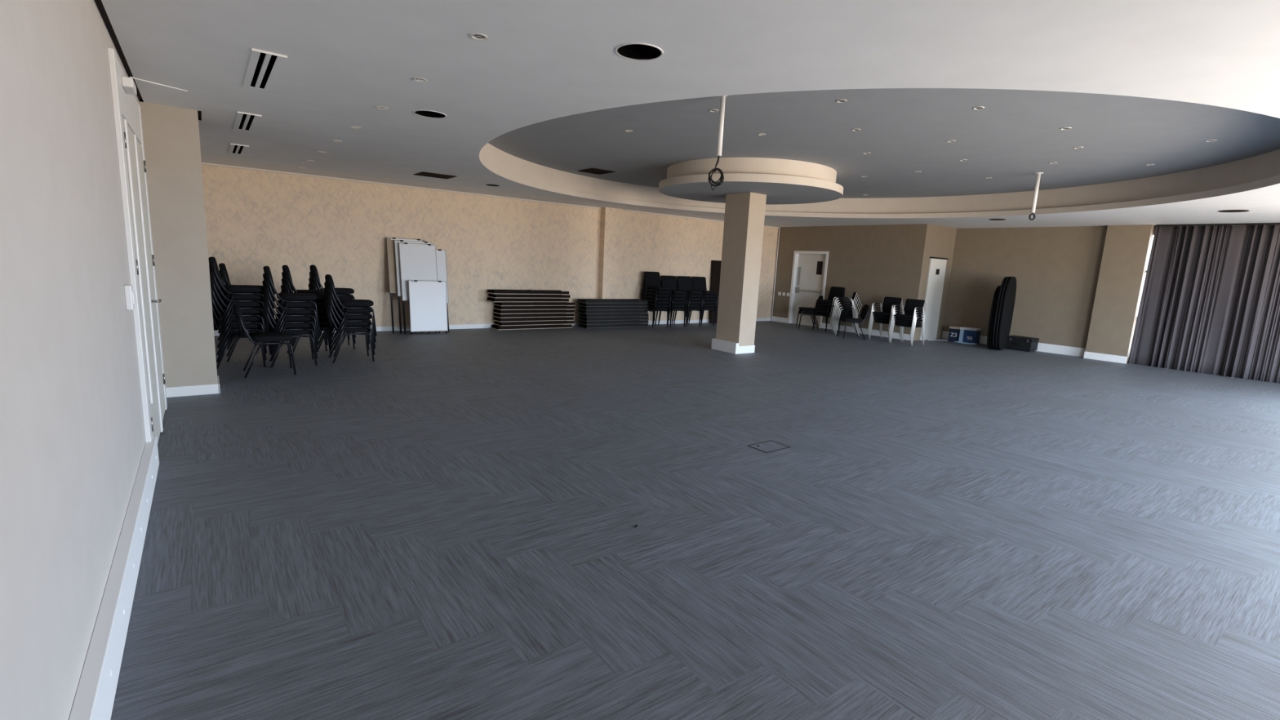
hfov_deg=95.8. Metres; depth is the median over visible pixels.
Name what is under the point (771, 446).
floor outlet cover
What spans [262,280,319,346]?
banquet chair
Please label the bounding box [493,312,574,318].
folding table
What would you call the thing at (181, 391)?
baseboard
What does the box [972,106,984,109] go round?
recessed light
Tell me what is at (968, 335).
carton
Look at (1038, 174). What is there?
pole
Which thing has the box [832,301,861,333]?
armchair
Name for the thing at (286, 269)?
banquet chair
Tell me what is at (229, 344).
banquet chair
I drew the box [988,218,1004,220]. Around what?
ceiling speaker
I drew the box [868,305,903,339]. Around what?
armchair
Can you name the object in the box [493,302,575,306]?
folding table
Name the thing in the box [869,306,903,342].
armchair
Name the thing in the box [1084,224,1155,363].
wall pier
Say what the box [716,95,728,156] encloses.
pole
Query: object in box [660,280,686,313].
chair
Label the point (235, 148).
ceiling vent
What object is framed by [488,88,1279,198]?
ceiling
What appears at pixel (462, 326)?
baseboard
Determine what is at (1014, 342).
equipment case
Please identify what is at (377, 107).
recessed light
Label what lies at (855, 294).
armchair
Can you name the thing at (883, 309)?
armchair
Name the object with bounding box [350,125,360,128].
recessed light
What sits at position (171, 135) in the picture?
wall pier
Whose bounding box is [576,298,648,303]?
folding table
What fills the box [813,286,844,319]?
chair
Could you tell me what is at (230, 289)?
banquet chair
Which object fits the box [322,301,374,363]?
banquet chair
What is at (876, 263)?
wall
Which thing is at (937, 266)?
door
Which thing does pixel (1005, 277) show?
folding table
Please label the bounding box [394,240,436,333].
easel
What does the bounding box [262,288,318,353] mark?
banquet chair
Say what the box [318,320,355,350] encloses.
banquet chair
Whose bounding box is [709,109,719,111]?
recessed light
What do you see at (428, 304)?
easel
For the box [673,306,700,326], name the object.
chair
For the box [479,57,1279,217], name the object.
trim
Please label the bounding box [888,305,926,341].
armchair
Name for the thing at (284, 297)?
banquet chair
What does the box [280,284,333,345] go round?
banquet chair
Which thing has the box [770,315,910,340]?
baseboard
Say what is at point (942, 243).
wall
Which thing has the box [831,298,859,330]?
armchair
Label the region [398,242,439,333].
easel
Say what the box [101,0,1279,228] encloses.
ceiling
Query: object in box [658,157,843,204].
column capital
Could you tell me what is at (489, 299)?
folding table
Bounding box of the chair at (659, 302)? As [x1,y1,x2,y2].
[642,287,669,320]
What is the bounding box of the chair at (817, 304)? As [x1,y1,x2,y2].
[813,292,844,322]
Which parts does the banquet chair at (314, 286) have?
backrest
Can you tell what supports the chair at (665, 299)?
on the chair at (659, 302)
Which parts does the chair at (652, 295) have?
seat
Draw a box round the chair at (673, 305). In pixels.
[657,303,684,324]
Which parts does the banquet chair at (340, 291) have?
backrest, frame, seat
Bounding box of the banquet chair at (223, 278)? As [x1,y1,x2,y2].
[218,270,273,329]
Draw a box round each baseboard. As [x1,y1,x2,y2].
[68,435,159,719]
[165,375,220,397]
[213,317,771,336]
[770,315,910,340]
[942,331,1085,357]
[1083,351,1127,364]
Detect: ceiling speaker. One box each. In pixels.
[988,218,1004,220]
[1217,209,1248,212]
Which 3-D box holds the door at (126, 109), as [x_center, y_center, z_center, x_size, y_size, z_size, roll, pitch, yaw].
[-3.787,-0.746,4.682,0.377,2.740,2.000,-4,12,-36]
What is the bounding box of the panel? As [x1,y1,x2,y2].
[710,260,721,323]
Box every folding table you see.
[486,288,569,294]
[486,297,569,302]
[488,293,570,298]
[490,324,572,330]
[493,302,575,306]
[493,305,575,310]
[493,309,574,314]
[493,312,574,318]
[493,316,574,322]
[493,320,575,326]
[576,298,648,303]
[576,309,648,314]
[577,302,648,306]
[577,306,648,311]
[577,313,648,318]
[577,316,648,321]
[577,320,648,324]
[577,323,648,328]
[986,285,999,348]
[989,285,1000,349]
[991,276,1007,349]
[995,276,1010,349]
[997,276,1016,350]
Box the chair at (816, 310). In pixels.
[813,298,844,328]
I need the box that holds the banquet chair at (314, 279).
[309,271,353,299]
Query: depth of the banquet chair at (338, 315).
8.16 m
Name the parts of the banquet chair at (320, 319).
leg, seat, leg, leg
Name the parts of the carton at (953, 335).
lid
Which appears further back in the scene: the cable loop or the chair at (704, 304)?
the chair at (704, 304)
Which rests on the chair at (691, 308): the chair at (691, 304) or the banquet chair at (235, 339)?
the chair at (691, 304)
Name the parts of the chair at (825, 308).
seat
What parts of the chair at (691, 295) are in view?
seat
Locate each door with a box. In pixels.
[107,47,187,443]
[787,250,828,328]
[920,257,948,340]
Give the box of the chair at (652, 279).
[644,271,671,306]
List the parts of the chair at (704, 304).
seat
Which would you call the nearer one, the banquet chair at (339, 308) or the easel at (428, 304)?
the banquet chair at (339, 308)
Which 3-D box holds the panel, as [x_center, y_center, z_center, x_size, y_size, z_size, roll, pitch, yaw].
[2.292,-1.927,16.420,0.740,1.748,0.162,-4,12,-36]
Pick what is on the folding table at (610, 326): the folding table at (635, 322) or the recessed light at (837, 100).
the folding table at (635, 322)
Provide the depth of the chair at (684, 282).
15.36 m
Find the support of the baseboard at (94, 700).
attached to the wall at (73, 437)
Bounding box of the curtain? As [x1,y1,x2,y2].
[1128,222,1279,383]
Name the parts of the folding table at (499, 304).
folding leg, folding leg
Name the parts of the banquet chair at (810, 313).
seat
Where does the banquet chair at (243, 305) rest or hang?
on the banquet chair at (245, 313)
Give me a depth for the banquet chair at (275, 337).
7.07 m
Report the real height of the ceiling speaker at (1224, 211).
0.010 m
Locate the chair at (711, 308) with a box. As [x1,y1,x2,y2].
[688,306,714,325]
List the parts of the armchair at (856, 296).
leg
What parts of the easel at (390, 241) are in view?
leg, frame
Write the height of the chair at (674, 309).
0.857 m
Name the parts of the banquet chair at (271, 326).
backrest, leg, frame, seat, leg, leg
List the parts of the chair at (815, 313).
seat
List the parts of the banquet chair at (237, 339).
leg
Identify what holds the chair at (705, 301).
on the chair at (704, 304)
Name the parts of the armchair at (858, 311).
leg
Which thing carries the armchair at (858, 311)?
on the floor
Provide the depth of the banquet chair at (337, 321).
8.18 m
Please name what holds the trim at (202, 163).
attached to the wall at (255, 220)
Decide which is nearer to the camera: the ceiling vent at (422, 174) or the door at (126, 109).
the door at (126, 109)
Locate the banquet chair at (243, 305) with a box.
[209,277,266,340]
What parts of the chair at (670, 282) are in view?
backrest, seat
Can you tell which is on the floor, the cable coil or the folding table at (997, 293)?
the folding table at (997, 293)
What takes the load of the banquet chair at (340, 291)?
on the banquet chair at (314, 279)
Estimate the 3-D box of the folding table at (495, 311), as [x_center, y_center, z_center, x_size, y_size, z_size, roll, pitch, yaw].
[-2.390,-1.110,13.171,1.848,0.080,0.403,-4,12,-36]
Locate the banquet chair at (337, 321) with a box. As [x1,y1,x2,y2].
[323,294,375,356]
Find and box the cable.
[953,341,977,344]
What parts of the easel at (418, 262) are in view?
leg, frame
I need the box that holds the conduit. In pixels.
[771,226,780,320]
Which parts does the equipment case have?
lid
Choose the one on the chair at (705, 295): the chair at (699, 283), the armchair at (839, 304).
the chair at (699, 283)
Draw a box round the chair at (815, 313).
[812,312,839,332]
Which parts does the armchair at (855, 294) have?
leg, leg, seat, backrest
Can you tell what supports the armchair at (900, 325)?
on the floor
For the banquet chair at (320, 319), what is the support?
on the banquet chair at (322, 326)
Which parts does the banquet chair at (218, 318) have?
backrest, leg, frame, seat, leg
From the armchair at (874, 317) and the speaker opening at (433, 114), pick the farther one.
the armchair at (874, 317)
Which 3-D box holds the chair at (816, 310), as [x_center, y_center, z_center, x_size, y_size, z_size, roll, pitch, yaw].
[5.120,-1.299,15.732,0.600,0.857,0.500,-2,11,-28]
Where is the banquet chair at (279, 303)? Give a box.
[262,273,319,338]
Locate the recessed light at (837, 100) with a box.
[835,99,847,102]
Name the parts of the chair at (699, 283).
backrest, seat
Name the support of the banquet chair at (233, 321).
on the banquet chair at (218, 318)
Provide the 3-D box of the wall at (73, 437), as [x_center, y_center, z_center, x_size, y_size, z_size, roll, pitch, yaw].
[-3.319,-0.647,3.576,0.200,2.959,14.990,-4,12,-36]
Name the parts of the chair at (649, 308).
seat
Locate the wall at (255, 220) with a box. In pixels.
[201,164,778,330]
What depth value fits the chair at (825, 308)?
15.54 m
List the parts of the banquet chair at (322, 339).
leg, leg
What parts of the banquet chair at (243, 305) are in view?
backrest, leg, frame, seat, leg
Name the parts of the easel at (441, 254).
frame, leg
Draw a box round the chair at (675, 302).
[658,300,685,320]
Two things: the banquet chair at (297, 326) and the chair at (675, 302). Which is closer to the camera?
the banquet chair at (297, 326)
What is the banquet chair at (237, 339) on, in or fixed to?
on the floor
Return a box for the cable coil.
[707,155,724,190]
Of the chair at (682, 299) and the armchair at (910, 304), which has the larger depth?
the chair at (682, 299)
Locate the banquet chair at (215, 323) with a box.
[212,312,266,368]
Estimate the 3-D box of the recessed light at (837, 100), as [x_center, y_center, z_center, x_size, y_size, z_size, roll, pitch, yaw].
[2.053,-2.636,5.893,0.108,0.006,0.108,-4,12,-36]
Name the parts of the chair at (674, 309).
seat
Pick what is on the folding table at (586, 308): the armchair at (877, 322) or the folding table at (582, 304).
the folding table at (582, 304)
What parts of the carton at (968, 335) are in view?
lid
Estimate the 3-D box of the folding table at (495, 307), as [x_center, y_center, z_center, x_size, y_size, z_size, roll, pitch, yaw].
[-2.374,-1.195,13.166,1.848,0.080,0.403,-4,12,-36]
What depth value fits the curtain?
11.11 m
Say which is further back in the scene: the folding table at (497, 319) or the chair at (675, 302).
the chair at (675, 302)
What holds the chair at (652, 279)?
on the chair at (654, 292)
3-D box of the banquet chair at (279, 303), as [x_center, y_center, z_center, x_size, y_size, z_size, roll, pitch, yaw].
[-4.714,-0.735,7.817,0.603,0.852,0.513,-4,12,-34]
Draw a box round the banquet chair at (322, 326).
[286,321,331,356]
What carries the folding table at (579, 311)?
on the folding table at (623, 315)
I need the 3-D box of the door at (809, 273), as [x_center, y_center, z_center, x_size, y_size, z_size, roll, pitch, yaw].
[4.968,-2.088,16.950,0.220,2.160,1.200,-4,12,-36]
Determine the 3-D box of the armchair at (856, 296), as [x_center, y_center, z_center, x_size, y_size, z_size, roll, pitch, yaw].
[5.315,-1.307,15.087,0.595,0.838,0.535,5,10,13]
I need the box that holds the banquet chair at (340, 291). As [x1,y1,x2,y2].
[309,264,355,299]
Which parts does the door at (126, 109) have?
lever handle, closer arm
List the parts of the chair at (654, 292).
seat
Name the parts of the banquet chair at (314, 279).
backrest, frame, seat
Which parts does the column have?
baseboard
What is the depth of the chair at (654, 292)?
14.47 m
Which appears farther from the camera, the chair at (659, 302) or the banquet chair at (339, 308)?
the chair at (659, 302)
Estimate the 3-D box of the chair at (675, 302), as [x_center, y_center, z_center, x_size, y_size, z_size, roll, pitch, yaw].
[0.852,-1.487,15.062,0.500,0.857,0.600,-4,12,-36]
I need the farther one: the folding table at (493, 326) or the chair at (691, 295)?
the chair at (691, 295)
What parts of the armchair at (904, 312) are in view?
leg, seat, backrest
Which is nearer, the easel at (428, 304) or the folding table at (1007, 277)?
the easel at (428, 304)
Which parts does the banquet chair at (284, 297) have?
backrest, leg, frame, seat, leg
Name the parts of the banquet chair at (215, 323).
backrest, leg, frame, seat, leg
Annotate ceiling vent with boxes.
[228,143,248,155]
[233,111,262,131]
[243,48,287,91]
[413,171,456,178]
[577,168,615,174]
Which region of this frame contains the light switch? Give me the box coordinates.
[124,284,135,310]
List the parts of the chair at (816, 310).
seat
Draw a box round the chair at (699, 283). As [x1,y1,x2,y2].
[691,276,717,310]
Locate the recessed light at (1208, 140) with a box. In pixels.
[1204,139,1217,142]
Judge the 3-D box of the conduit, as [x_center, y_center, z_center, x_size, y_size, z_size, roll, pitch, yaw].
[4.168,-2.622,17.772,0.028,2.859,0.028,-4,12,-36]
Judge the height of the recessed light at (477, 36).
0.006 m
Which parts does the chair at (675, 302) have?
seat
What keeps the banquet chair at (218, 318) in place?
on the banquet chair at (215, 323)
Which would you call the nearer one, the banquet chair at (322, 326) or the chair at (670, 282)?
the banquet chair at (322, 326)
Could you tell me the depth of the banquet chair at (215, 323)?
7.40 m
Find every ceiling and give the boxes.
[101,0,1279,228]
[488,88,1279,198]
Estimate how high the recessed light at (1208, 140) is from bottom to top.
0.006 m
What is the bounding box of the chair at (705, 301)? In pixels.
[689,300,715,319]
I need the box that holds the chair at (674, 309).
[657,307,684,327]
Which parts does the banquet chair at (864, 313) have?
seat, frame, backrest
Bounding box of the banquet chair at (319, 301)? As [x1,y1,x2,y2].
[281,271,333,328]
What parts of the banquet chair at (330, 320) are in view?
backrest, leg, leg, frame, seat, leg, leg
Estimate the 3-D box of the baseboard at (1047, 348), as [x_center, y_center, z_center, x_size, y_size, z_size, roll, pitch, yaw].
[8.969,-0.410,14.085,0.016,0.200,3.200,-4,12,-36]
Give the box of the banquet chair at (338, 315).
[324,288,375,350]
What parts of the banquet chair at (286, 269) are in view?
backrest, frame, seat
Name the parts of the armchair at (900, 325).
seat, leg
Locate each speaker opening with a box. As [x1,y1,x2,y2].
[413,110,446,118]
[615,42,663,60]
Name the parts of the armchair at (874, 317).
seat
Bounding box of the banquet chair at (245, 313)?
[210,286,267,347]
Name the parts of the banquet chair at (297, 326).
backrest, leg, frame, seat, leg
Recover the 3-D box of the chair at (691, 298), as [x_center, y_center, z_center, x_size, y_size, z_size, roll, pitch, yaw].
[1.298,-1.604,15.363,0.500,0.857,0.601,-4,12,-36]
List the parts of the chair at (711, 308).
seat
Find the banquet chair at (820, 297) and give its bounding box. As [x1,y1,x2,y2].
[795,295,822,326]
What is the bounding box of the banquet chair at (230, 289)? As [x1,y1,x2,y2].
[208,256,264,325]
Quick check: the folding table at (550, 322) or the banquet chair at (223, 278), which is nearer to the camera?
the banquet chair at (223, 278)
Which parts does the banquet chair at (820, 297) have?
seat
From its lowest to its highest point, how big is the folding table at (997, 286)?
1.470 m
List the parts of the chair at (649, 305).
seat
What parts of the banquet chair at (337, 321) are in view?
backrest, leg, leg, frame, seat, leg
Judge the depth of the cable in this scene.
14.32 m
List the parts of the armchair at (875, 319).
leg, seat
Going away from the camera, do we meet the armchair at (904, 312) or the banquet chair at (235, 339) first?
the banquet chair at (235, 339)
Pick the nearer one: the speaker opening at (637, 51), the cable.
the speaker opening at (637, 51)
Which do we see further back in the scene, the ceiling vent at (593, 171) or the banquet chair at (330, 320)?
the ceiling vent at (593, 171)
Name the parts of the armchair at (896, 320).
leg, seat, leg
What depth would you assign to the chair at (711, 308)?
15.59 m
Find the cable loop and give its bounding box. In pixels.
[1028,213,1035,220]
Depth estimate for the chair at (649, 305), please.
14.54 m
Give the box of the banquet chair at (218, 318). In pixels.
[212,305,266,362]
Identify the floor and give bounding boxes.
[110,320,1279,719]
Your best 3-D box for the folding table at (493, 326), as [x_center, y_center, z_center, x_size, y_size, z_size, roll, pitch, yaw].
[-2.443,-0.768,13.202,1.848,0.080,0.403,-4,12,-36]
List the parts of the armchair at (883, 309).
leg, seat, backrest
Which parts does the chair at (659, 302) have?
seat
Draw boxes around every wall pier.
[138,101,217,387]
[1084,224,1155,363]
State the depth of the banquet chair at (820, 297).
15.92 m
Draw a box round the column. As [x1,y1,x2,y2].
[711,192,766,354]
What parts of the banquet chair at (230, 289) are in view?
backrest, leg, frame, seat, leg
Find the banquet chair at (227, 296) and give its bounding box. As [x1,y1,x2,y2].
[208,264,268,333]
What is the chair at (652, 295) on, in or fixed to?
on the chair at (665, 299)
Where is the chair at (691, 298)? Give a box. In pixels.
[675,297,701,316]
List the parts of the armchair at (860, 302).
leg, seat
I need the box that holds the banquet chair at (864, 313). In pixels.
[837,304,870,340]
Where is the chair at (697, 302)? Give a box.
[684,300,701,319]
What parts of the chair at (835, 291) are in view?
seat, backrest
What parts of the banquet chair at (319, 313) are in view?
backrest, seat, leg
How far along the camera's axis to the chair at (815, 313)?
15.62 m
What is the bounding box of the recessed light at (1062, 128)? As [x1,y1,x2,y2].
[1059,127,1071,129]
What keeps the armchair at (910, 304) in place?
on the armchair at (904, 312)
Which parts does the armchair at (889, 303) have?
leg, seat, leg, backrest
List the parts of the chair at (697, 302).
seat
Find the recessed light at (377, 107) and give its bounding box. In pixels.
[375,106,388,109]
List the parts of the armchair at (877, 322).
seat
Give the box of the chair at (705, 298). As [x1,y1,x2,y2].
[702,297,715,316]
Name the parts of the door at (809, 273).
latch rod, vision panel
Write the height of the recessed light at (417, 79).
0.006 m
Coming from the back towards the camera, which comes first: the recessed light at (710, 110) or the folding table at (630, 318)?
the folding table at (630, 318)
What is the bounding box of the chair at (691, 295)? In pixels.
[675,280,702,313]
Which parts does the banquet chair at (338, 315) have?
backrest, leg, leg, frame, seat, leg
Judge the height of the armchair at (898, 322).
0.838 m
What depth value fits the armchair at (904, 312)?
13.57 m
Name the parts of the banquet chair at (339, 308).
backrest, leg, frame, seat, leg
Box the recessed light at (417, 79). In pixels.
[412,77,427,82]
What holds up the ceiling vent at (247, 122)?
in the ceiling at (539, 60)
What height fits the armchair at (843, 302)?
0.838 m
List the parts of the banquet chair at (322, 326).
leg, seat, leg, leg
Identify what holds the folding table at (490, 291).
on the folding table at (491, 295)
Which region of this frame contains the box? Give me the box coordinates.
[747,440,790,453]
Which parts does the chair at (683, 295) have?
seat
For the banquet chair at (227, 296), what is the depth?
7.35 m
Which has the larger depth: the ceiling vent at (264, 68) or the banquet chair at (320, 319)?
the banquet chair at (320, 319)
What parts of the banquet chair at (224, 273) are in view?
backrest, frame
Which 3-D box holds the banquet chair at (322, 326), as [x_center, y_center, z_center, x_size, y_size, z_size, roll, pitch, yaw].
[-4.957,-0.499,8.572,0.603,0.852,0.513,-4,12,-35]
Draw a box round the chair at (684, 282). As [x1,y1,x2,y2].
[676,275,702,310]
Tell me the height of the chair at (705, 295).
0.857 m
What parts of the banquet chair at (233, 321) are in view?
backrest, leg, frame, seat, leg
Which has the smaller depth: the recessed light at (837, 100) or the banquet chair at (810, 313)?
the recessed light at (837, 100)
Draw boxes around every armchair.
[828,292,857,325]
[829,294,857,327]
[830,297,858,329]
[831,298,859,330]
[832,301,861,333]
[833,303,862,335]
[867,296,902,333]
[867,300,902,335]
[868,302,902,337]
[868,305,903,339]
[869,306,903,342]
[888,298,925,337]
[888,302,925,338]
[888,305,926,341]
[889,307,926,343]
[889,309,926,346]
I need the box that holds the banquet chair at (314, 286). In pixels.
[308,276,338,333]
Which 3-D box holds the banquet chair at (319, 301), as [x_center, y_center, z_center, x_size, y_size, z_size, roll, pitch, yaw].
[-4.910,-0.866,8.539,0.603,0.852,0.513,-4,12,-35]
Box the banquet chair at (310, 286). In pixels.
[308,283,355,337]
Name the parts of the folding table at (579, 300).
folding leg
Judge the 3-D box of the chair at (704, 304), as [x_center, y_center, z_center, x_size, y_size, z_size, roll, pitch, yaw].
[1.692,-1.467,15.715,0.500,0.857,0.600,-4,12,-36]
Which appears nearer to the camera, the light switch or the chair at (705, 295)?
the light switch
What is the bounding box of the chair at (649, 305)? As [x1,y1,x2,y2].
[641,289,668,324]
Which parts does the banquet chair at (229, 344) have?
leg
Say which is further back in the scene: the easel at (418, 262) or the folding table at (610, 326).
the folding table at (610, 326)
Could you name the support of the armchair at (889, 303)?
on the armchair at (875, 319)
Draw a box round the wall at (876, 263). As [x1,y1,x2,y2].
[771,223,932,340]
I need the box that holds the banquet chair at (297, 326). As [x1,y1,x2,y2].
[262,297,317,360]
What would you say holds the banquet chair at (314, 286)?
on the banquet chair at (310, 286)
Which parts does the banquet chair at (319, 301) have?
backrest, frame, seat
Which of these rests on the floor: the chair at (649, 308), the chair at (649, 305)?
the chair at (649, 308)
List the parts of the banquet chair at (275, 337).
backrest, leg, leg, frame, seat, leg, leg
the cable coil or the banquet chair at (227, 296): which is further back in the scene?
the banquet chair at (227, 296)
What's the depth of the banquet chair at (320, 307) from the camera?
8.31 m
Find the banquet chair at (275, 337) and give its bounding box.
[233,305,296,377]
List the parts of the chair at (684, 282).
backrest, seat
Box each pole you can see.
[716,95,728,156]
[1031,172,1043,213]
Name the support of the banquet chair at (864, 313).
on the floor
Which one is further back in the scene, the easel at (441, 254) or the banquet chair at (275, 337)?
the easel at (441, 254)
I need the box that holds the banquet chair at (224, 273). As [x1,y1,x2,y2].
[218,262,274,316]
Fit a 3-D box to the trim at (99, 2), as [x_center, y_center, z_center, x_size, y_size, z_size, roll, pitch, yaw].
[-3.074,-2.070,3.601,0.794,0.020,15.200,-4,12,-36]
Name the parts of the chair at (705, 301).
seat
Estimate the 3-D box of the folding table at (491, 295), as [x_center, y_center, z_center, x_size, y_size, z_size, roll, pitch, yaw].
[-2.466,-1.442,13.046,1.848,0.080,0.403,-4,12,-36]
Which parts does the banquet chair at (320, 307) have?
backrest, seat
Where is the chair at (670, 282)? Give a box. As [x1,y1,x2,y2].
[660,275,687,310]
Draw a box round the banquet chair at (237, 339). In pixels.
[220,305,272,361]
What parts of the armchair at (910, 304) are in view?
leg, seat, leg, backrest, leg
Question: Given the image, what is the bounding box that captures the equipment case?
[1004,335,1039,351]
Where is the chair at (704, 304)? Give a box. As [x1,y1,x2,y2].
[688,303,715,323]
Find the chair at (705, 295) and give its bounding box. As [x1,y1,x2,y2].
[689,280,715,313]
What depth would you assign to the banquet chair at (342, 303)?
8.12 m
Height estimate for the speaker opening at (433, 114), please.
0.164 m
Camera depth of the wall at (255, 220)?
12.06 m
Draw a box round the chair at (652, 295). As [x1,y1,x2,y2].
[643,279,670,314]
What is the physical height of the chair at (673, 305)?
0.857 m
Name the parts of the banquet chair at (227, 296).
backrest, leg, frame, seat, leg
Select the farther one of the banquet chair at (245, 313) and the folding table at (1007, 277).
the folding table at (1007, 277)
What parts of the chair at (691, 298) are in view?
seat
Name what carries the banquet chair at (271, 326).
on the floor
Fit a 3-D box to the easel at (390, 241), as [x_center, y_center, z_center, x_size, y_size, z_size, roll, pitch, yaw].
[-4.577,-1.468,11.439,0.716,1.840,0.328,-4,12,-35]
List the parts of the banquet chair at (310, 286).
backrest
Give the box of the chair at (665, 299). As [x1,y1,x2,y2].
[642,282,669,317]
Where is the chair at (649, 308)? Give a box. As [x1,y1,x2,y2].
[640,293,667,328]
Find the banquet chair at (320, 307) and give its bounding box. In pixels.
[281,278,332,335]
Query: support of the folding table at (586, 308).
on the folding table at (579, 311)
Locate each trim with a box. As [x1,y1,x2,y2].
[94,0,201,120]
[201,161,778,228]
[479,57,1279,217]
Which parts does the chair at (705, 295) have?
seat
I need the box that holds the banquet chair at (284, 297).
[262,266,319,332]
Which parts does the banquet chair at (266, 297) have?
backrest, leg, frame, seat, leg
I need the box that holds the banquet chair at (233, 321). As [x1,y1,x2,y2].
[211,293,266,355]
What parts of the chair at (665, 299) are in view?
backrest, seat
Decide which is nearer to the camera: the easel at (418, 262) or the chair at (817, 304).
the easel at (418, 262)
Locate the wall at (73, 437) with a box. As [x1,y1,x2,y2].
[0,0,145,719]
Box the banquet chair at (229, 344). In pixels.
[221,291,272,348]
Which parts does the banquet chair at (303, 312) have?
backrest, leg, frame, seat, leg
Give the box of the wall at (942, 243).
[917,224,956,340]
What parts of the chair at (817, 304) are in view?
seat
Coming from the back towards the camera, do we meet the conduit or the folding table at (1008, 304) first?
the conduit
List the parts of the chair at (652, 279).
backrest, seat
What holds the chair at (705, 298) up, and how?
on the chair at (705, 301)
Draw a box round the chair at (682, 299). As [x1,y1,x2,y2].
[658,284,686,316]
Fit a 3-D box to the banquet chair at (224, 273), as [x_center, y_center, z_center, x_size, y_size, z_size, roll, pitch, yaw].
[-5.452,-0.903,8.039,0.603,0.852,0.513,-4,12,-34]
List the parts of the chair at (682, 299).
seat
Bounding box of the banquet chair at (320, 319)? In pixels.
[280,291,332,351]
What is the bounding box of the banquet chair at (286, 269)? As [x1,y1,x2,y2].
[282,265,324,298]
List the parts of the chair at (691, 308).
seat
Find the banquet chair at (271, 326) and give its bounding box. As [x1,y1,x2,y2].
[261,304,317,367]
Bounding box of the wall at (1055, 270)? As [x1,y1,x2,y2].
[942,224,1279,348]
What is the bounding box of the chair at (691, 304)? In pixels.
[674,303,700,323]
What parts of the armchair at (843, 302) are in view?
leg, seat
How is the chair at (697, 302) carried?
on the chair at (691, 304)
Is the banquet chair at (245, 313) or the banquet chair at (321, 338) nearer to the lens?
the banquet chair at (245, 313)
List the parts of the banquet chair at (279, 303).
backrest, leg, frame, seat, leg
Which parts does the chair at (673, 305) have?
seat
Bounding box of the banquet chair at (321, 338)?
[308,288,355,343]
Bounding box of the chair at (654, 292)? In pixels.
[643,276,670,311]
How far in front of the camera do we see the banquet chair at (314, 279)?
8.99 m
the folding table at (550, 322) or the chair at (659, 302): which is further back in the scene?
the chair at (659, 302)
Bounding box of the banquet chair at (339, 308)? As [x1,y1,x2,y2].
[324,281,376,343]
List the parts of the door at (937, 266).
frame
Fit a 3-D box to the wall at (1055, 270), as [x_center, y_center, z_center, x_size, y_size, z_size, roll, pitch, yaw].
[11.178,-1.210,11.334,0.350,3.009,10.100,-4,12,-36]
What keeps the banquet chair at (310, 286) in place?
on the banquet chair at (321, 338)
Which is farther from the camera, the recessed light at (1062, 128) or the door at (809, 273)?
the door at (809, 273)
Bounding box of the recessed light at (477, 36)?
[469,32,488,40]
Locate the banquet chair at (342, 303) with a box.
[324,274,377,337]
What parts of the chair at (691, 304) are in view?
seat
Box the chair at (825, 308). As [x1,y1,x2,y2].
[813,294,844,325]
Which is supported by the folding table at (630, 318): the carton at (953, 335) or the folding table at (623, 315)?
the folding table at (623, 315)
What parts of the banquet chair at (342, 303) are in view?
backrest, leg, frame, seat, leg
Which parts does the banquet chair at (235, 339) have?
leg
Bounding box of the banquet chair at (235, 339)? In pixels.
[222,298,273,355]
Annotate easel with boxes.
[386,237,428,333]
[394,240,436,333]
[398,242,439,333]
[408,280,448,333]
[414,248,448,333]
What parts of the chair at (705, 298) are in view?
seat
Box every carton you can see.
[947,325,963,342]
[958,326,981,344]
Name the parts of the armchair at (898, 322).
leg, seat, leg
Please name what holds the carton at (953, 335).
on the floor
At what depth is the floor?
3.50 m
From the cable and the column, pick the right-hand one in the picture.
the cable
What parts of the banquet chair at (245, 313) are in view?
backrest, leg, frame, seat, leg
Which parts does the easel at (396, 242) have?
leg, frame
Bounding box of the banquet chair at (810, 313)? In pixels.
[795,310,818,329]
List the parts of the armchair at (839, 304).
leg, seat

